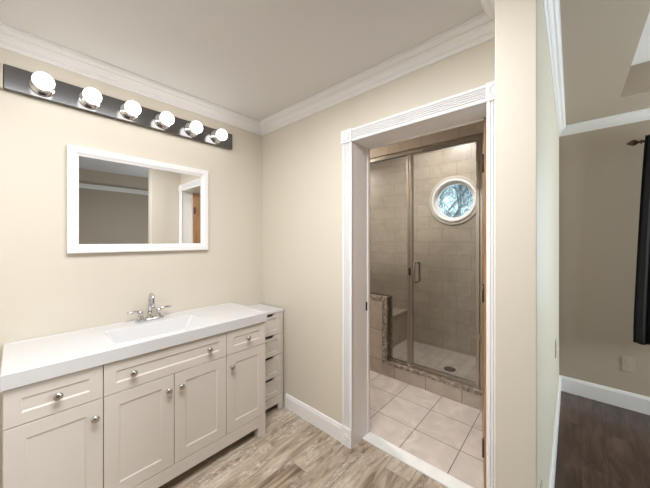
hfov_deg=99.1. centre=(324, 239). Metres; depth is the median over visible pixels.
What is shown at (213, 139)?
socket
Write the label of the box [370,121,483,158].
wall shower header
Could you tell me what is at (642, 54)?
ceiling
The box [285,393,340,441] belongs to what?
baseboard
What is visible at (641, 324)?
curtain
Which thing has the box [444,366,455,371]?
shower drain
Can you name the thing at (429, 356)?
floor
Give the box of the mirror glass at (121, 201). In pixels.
[79,156,200,243]
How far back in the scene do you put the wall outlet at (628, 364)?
2.24 m
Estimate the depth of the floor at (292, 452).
1.73 m
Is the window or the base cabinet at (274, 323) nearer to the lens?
the base cabinet at (274, 323)
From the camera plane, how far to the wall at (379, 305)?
2.85 m
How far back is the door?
1.42 m
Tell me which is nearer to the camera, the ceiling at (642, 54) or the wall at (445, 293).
the ceiling at (642, 54)
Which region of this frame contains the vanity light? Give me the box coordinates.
[0,62,231,149]
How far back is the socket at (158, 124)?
1.84 m
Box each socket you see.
[29,78,55,96]
[78,91,100,108]
[120,104,137,119]
[155,114,169,128]
[184,123,197,136]
[210,131,221,143]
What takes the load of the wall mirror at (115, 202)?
attached to the wall at (45, 290)
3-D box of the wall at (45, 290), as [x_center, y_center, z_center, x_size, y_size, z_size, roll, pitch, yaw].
[-1.435,0.174,1.594,0.100,2.390,2.500,0,0,42]
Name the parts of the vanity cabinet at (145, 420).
drawer, door, knob, knob, knob, door, drawer, knob, knob, door, drawer, door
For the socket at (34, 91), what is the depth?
1.42 m
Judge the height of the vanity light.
0.120 m
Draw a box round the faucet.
[127,293,170,322]
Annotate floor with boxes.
[158,391,649,487]
[370,370,483,487]
[393,339,475,381]
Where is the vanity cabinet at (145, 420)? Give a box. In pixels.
[2,322,265,487]
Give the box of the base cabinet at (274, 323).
[247,303,282,409]
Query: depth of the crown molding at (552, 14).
1.86 m
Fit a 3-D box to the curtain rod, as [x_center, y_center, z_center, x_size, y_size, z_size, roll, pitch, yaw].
[2.987,-0.760,1.706,1.545,0.048,0.108,0,0,42]
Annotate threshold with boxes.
[362,432,472,487]
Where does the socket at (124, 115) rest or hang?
attached to the vanity light
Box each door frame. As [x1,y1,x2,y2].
[341,80,494,487]
[370,134,482,389]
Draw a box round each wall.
[0,48,261,487]
[262,38,494,423]
[370,142,475,356]
[370,294,392,373]
[495,0,558,487]
[559,120,649,396]
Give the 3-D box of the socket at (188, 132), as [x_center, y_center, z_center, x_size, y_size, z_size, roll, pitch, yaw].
[-0.952,-0.795,1.989,0.034,0.098,0.098,0,0,42]
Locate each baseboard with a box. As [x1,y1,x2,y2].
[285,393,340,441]
[549,375,649,487]
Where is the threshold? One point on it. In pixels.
(425, 468)
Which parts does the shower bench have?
bench seat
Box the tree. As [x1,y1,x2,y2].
[439,185,472,217]
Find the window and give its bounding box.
[429,176,475,224]
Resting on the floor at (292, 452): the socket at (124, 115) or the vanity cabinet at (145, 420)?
the vanity cabinet at (145, 420)
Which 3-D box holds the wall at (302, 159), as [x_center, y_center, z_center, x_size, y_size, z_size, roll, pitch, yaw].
[0.025,0.174,2.093,2.336,2.390,0.191,0,0,42]
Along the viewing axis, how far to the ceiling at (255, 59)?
1.42 m
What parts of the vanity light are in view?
bulb, bulb, bulb, bulb, bulb, bulb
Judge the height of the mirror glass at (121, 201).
0.496 m
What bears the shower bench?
on the floor at (429, 356)
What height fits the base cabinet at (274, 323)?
0.802 m
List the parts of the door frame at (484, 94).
casing, casing, head casing, casing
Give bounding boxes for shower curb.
[382,360,481,410]
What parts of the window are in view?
sash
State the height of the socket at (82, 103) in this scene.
0.098 m
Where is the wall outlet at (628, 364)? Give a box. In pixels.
[622,356,634,372]
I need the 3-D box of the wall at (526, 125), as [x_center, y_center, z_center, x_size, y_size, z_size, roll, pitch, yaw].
[0.806,0.174,1.124,0.120,2.390,4.780,0,0,42]
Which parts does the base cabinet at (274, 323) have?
panel, drawer, drawer, drawer, drawer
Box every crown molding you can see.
[0,0,494,135]
[543,0,649,136]
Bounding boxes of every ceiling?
[0,0,649,124]
[631,11,649,65]
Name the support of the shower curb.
on the floor at (442, 432)
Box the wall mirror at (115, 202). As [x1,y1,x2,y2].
[66,144,207,253]
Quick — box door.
[482,117,485,487]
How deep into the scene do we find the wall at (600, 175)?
2.35 m
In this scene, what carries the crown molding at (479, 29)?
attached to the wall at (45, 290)
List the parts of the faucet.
handle, plate, spout, handle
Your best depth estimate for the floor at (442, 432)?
2.04 m
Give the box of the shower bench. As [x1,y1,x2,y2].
[393,307,406,346]
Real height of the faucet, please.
0.178 m
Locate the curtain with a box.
[633,135,649,344]
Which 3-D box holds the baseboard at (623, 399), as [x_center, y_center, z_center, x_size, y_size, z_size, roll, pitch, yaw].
[2.385,1.301,0.864,2.584,0.136,2.168,0,0,42]
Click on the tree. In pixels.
(459, 188)
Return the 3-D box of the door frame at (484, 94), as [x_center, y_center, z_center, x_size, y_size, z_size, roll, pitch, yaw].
[0.533,0.319,1.632,0.948,2.101,0.235,0,0,42]
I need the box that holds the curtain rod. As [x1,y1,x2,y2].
[626,140,644,145]

